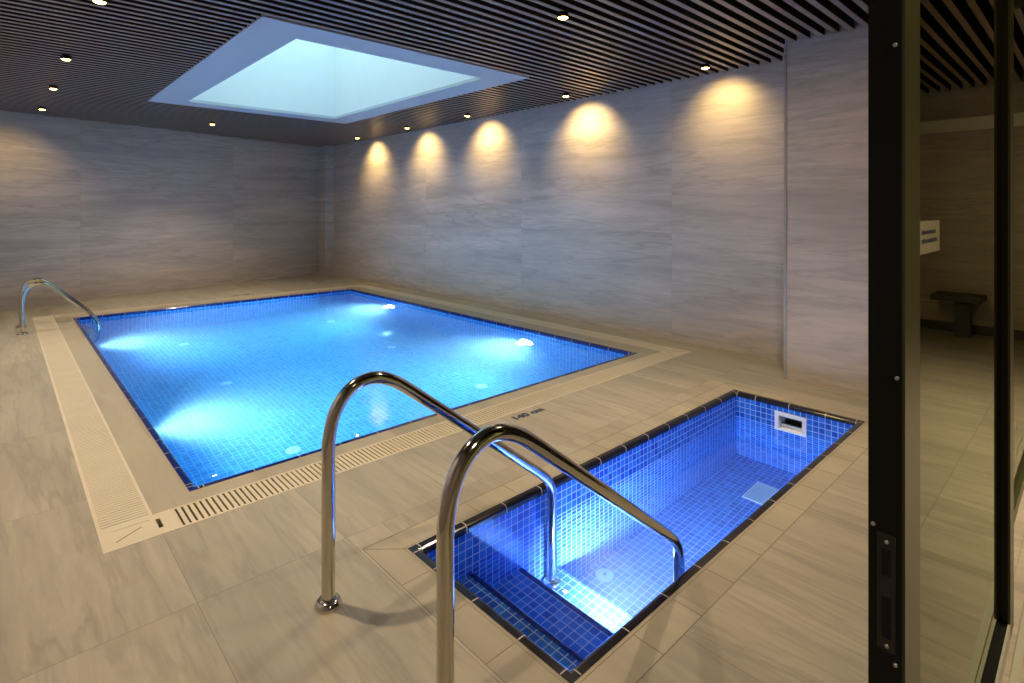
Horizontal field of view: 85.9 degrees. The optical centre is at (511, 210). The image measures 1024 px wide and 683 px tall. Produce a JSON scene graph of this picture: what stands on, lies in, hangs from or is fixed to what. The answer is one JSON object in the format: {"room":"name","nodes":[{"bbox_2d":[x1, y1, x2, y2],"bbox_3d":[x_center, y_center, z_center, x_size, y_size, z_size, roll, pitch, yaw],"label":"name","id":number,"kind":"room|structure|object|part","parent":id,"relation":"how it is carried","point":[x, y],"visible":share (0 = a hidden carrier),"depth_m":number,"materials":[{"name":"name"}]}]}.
{"room":"indoor swimming pool","nodes":[
{"label":"indoor swimming pool","id":0,"kind":"room"},
{"bbox_2d":[0,110,317,310],"bbox_3d":[-5.787,-0.150,9.829,0.194,3.100,6.264,0,0,33],"label":"wall","id":1,"kind":"structure","parent":0,"point":[94,210],"depth_m":9.10,"materials":[{"name":"grey tile"}]},
{"bbox_2d":[318,146,332,274],"bbox_3d":[-4.089,-0.125,12.003,0.180,3.050,0.460,0,0,-43],"label":"wall","id":2,"kind":"structure","parent":0,"point":[325,153],"depth_m":11.85,"materials":[{"name":"grey tile"}]},
{"bbox_2d":[0,0,867,146],"bbox_3d":[-0.607,-1.513,6.336,8.850,0.274,15.700,0,0,-43],"label":"ceiling","id":3,"kind":"structure","parent":0,"point":[123,53],"depth_m":4.59,"materials":[{"name":"black wood"}]},
{"bbox_2d":[48,85,57,89],"bbox_3d":[-5.070,-1.353,6.073,0.084,0.047,0.084,0,0,-43],"label":"ceiling spotlight","id":4,"kind":"object","parent":3,"relation":"attached to","point":[52,87],"visible":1,"depth_m":6.05,"materials":[{"name":"black"}]},
{"bbox_2d":[60,54,71,60],"bbox_3d":[-3.966,-1.353,4.888,0.084,0.047,0.084,0,0,-43],"label":"ceiling spotlight","id":5,"kind":"object","parent":3,"relation":"attached to","point":[64,57],"visible":1,"depth_m":4.87,"materials":[{"name":"black"}]},
{"bbox_2d":[92,0,107,4],"bbox_3d":[-2.655,-1.353,3.540,0.084,0.047,0.084,0,0,-43],"label":"ceiling spotlight","id":6,"kind":"object","parent":3,"relation":"attached to","point":[102,2],"visible":1,"depth_m":3.53,"materials":[{"name":"black"}]},
{"bbox_2d":[148,14,528,123],"bbox_3d":[-2.202,-2.051,6.310,2.660,1.358,4.125,0,0,-43],"label":"skylight","id":7,"kind":"object","parent":3,"relation":"attached to","point":[275,66],"visible":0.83,"depth_m":7.13,"materials":[{"name":"white glass"}]},
{"bbox_2d":[557,11,568,19],"bbox_3d":[0.355,-1.353,3.829,0.084,0.047,0.084,0,0,-43],"label":"ceiling spotlight","id":8,"kind":"object","parent":3,"relation":"attached to","point":[562,15],"visible":1,"depth_m":3.80,"materials":[{"name":"black"}]},
{"bbox_2d":[701,63,709,68],"bbox_3d":[1.825,-1.353,5.185,0.084,0.047,0.084,0,0,-43],"label":"ceiling spotlight","id":9,"kind":"object","parent":3,"relation":"attached to","point":[706,65],"visible":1,"depth_m":5.16,"materials":[{"name":"black"}]},
{"bbox_2d":[0,274,1023,682],"bbox_3d":[-0.607,1.430,6.336,8.850,0.060,15.700,0,0,-43],"label":"floor","id":10,"kind":"structure","parent":0,"point":[231,596],"depth_m":2.11,"materials":[{"name":"tile"}]},
{"bbox_2d":[16,278,100,334],"bbox_3d":[-5.440,1.609,6.597,0.759,1.583,0.566,0,0,-43],"label":"pool ladder","id":11,"kind":"object","parent":10,"relation":"attached to","point":[44,282],"visible":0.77,"depth_m":6.47,"materials":[{"name":"metal"}]},
{"bbox_2d":[73,289,636,490],"bbox_3d":[-2.236,2.108,6.251,4.040,1.424,6.172,0,0,-43],"label":"swimming pool","id":12,"kind":"object","parent":10,"relation":"in","point":[181,473],"visible":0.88,"depth_m":5.60,"materials":[{"name":"tile"}]},
{"bbox_2d":[79,292,623,486],"bbox_3d":[-2.236,2.100,6.251,3.832,1.320,5.964,0,0,-43],"label":"pool water","id":13,"kind":"object","parent":12,"relation":"in","point":[229,390],"visible":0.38,"depth_m":5.13,"materials":[{"name":"blue liquid"}]},
{"bbox_2d":[78,291,624,355],"bbox_3d":[-2.236,2.124,6.251,4.040,1.392,6.172,0,0,-43],"label":"basin","id":14,"kind":"object","parent":12,"relation":"in","point":[570,340],"depth_m":7.46,"materials":[{"name":"liquid"}]},
{"bbox_2d":[54,286,660,513],"bbox_3d":[-2.243,1.430,6.305,4.287,0.060,6.340,0,0,-43],"label":"surround","id":15,"kind":"structure","parent":12,"relation":"attached to","point":[160,485],"depth_m":3.71,"materials":[{"name":"ceramic"}]},
{"bbox_3d":[-2.243,1.455,6.305,4.697,0.050,6.750,0,0,-43],"label":"trim","id":16,"kind":"structure","parent":12,"relation":"attached to","visible":0},
{"bbox_2d":[32,315,59,319],"bbox_3d":[-6.092,1.414,7.191,0.272,0.032,0.205,0,0,-43],"label":"grate corner","id":17,"kind":"object","parent":16,"relation":"on","point":[50,316],"visible":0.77,"depth_m":7.16,"materials":[{"name":"beige plastic"}]},
{"bbox_2d":[33,318,152,531],"bbox_3d":[-3.888,1.415,4.775,0.205,0.031,6.344,0,0,-43],"label":"drain grate","id":18,"kind":"object","parent":16,"relation":"on","point":[114,497],"visible":0.98,"depth_m":3.28,"materials":[{"name":"beige plastic"}]},
{"bbox_2d":[97,509,179,553],"bbox_3d":[-1.631,1.414,2.402,0.272,0.032,0.205,0,0,-43],"label":"grate corner","id":19,"kind":"object","parent":16,"relation":"on","point":[127,534],"visible":0.85,"depth_m":2.39,"materials":[{"name":"beige plastic"}]},
{"bbox_2d":[60,286,351,316],"bbox_3d":[-4.474,1.415,8.699,4.153,0.031,0.205,0,0,-43],"label":"drain grate","id":20,"kind":"object","parent":16,"relation":"on","point":[210,300],"visible":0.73,"depth_m":8.42,"materials":[{"name":"beige plastic"}]},
{"bbox_2d":[170,353,676,527],"bbox_3d":[-0.012,1.415,3.910,4.153,0.031,0.205,0,0,-43],"label":"drain grate","id":21,"kind":"object","parent":16,"relation":"on","point":[211,506],"visible":0.82,"depth_m":3.20,"materials":[{"name":"beige plastic"}]},
{"bbox_2d":[358,285,671,350],"bbox_3d":[-0.601,1.415,7.837,0.205,0.031,6.344,0,0,-43],"label":"drain grate","id":22,"kind":"object","parent":16,"relation":"on","point":[499,314],"visible":0.77,"depth_m":6.85,"materials":[{"name":"beige plastic"}]},
{"bbox_2d":[658,348,690,356],"bbox_3d":[1.607,1.414,5.418,0.272,0.032,0.205,0,0,-43],"label":"grate corner","id":23,"kind":"object","parent":16,"relation":"on","point":[674,352],"visible":0.75,"depth_m":5.40,"materials":[{"name":"beige plastic"}]},
{"bbox_2d":[511,408,544,419],"bbox_3d":[0.113,1.399,3.781,0.272,0.001,0.064,0,0,-43],"label":"depth marking","id":24,"kind":"object","parent":10,"relation":"on","point":[535,411],"visible":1,"depth_m":3.77,"materials":[{"name":"black paint"}]},
{"bbox_2d":[408,390,864,682],"bbox_3d":[0.952,1.918,2.952,3.117,1.044,1.056,0,0,-43],"label":"hot tub edge","id":25,"kind":"object","parent":10,"relation":"in","point":[481,535],"visible":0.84,"depth_m":2.84,"materials":[{"name":"tile"}]},
{"bbox_2d":[314,371,556,614],"bbox_3d":[-0.226,1.348,2.345,1.257,1.484,0.094,0,0,-43],"label":"handrail","id":26,"kind":"object","parent":25,"relation":"on","point":[330,601],"visible":0.84,"depth_m":1.97,"materials":[{"name":"metal"}]},
{"bbox_2d":[436,423,684,682],"bbox_3d":[0.251,1.348,1.833,1.257,1.484,0.094,0,0,-43],"label":"handrail","id":27,"kind":"object","parent":25,"relation":"on","point":[490,434],"visible":0.91,"depth_m":1.47,"materials":[{"name":"metal"}]},
{"bbox_2d":[362,383,867,682],"bbox_3d":[0.948,1.430,2.948,3.214,0.060,1.139,0,0,-43],"label":"tub surround","id":28,"kind":"structure","parent":25,"relation":"attached to","point":[631,660],"depth_m":2.14,"materials":[{"name":"tile"}]},
{"bbox_2d":[426,396,852,574],"bbox_3d":[0.952,1.933,2.952,3.117,1.014,1.056,0,0,-43],"label":"basin","id":29,"kind":"object","parent":25,"relation":"in","point":[483,538],"depth_m":3.23,"materials":[{"name":"tile"}]},
{"bbox_2d":[454,416,832,670],"bbox_3d":[0.952,1.982,2.952,2.909,0.795,0.848,0,0,-43],"label":"water","id":30,"kind":"object","parent":25,"relation":"in","point":[569,588],"visible":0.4,"depth_m":2.62,"materials":[{"name":"blue liquid"}]},
{"bbox_2d":[774,410,806,435],"bbox_3d":[2.037,1.535,3.974,0.136,0.144,0.216,0,0,-43],"label":"skimmer","id":31,"kind":"object","parent":25,"relation":"attached to","point":[783,421],"visible":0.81,"depth_m":3.98,"materials":[{"name":"white plastic"}]},
{"bbox_2d":[785,20,867,396],"bbox_3d":[3.754,-0.150,5.380,3.312,3.100,0.825,0,0,-43],"label":"wall pier","id":32,"kind":"object","parent":10,"relation":"on","point":[827,75],"visible":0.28,"depth_m":4.32,"materials":[{"name":"grey tile"}]},
{"bbox_2d":[784,44,786,379],"bbox_3d":[2.264,0.012,4.549,0.010,2.776,0.021,0,0,-43],"label":"trim","id":33,"kind":"structure","parent":32,"relation":"attached to","point":[785,45],"depth_m":4.54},
{"bbox_2d":[868,0,1013,682],"bbox_3d":[1.125,0.028,1.358,1.503,2.736,0.049,0,0,-43],"label":"door","id":34,"kind":"structure","parent":10,"relation":"on","point":[941,72],"depth_m":1.17,"materials":[{"name":"clear glass"}]},
{"bbox_3d":[0.577,0.590,0.847,0.002,0.179,0.024,0,0,-43],"label":"lock plate","id":35,"kind":"part","parent":34,"relation":"part of","materials":[{"name":"black metal"}]},
{"bbox_2d":[920,220,939,254],"bbox_3d":[0.774,0.050,1.024,0.218,0.060,0.002,0,0,-43],"label":"sticker","id":36,"kind":"object","parent":34,"relation":"attached to","point":[929,230],"visible":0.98,"depth_m":1.03,"materials":[{"name":"paper"}]},
{"bbox_2d":[922,229,936,242],"bbox_3d":[0.785,0.048,1.033,0.130,0.023,0.001,0,0,-43],"label":"print","id":37,"kind":"object","parent":36,"relation":"attached to","point":[928,235],"depth_m":1.03},
{"bbox_3d":[1.122,0.050,1.355,1.310,2.600,0.008,0,0,-43],"label":"pane","id":38,"kind":"part","parent":34,"relation":"part of","materials":[{"name":"clear glass"}]},
{"bbox_3d":[1.124,1.373,1.361,1.300,0.046,0.042,0,0,-43],"label":"rail","id":39,"kind":"part","parent":34,"relation":"part of","materials":[{"name":"black metal"}]},
{"bbox_2d":[1009,538,1023,682],"bbox_3d":[2.100,1.397,2.293,3.600,0.006,0.157,0,0,-43],"label":"trim","id":40,"kind":"structure","parent":10,"relation":"on","point":[1019,650],"depth_m":1.73,"materials":[{"name":"beige"}]},
{"bbox_2d":[1014,0,1023,522],"bbox_3d":[2.445,0.028,2.668,2.295,2.736,0.048,0,0,-43],"label":"door","id":41,"kind":"structure","parent":10,"relation":"on","point":[1018,4],"depth_m":2.73,"materials":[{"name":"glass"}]},
{"bbox_3d":[2.436,1.368,2.660,2.110,0.056,0.040,0,0,-43],"label":"rail","id":42,"kind":"part","parent":41,"relation":"part of","materials":[{"name":"beige"}]},
{"bbox_2d":[333,56,783,361],"bbox_3d":[-0.832,-0.150,8.785,0.200,3.100,10.410,0,0,-43],"label":"wall","id":43,"kind":"structure","parent":0,"point":[657,211],"depth_m":6.57,"materials":[{"name":"grey tile"}]}
]}

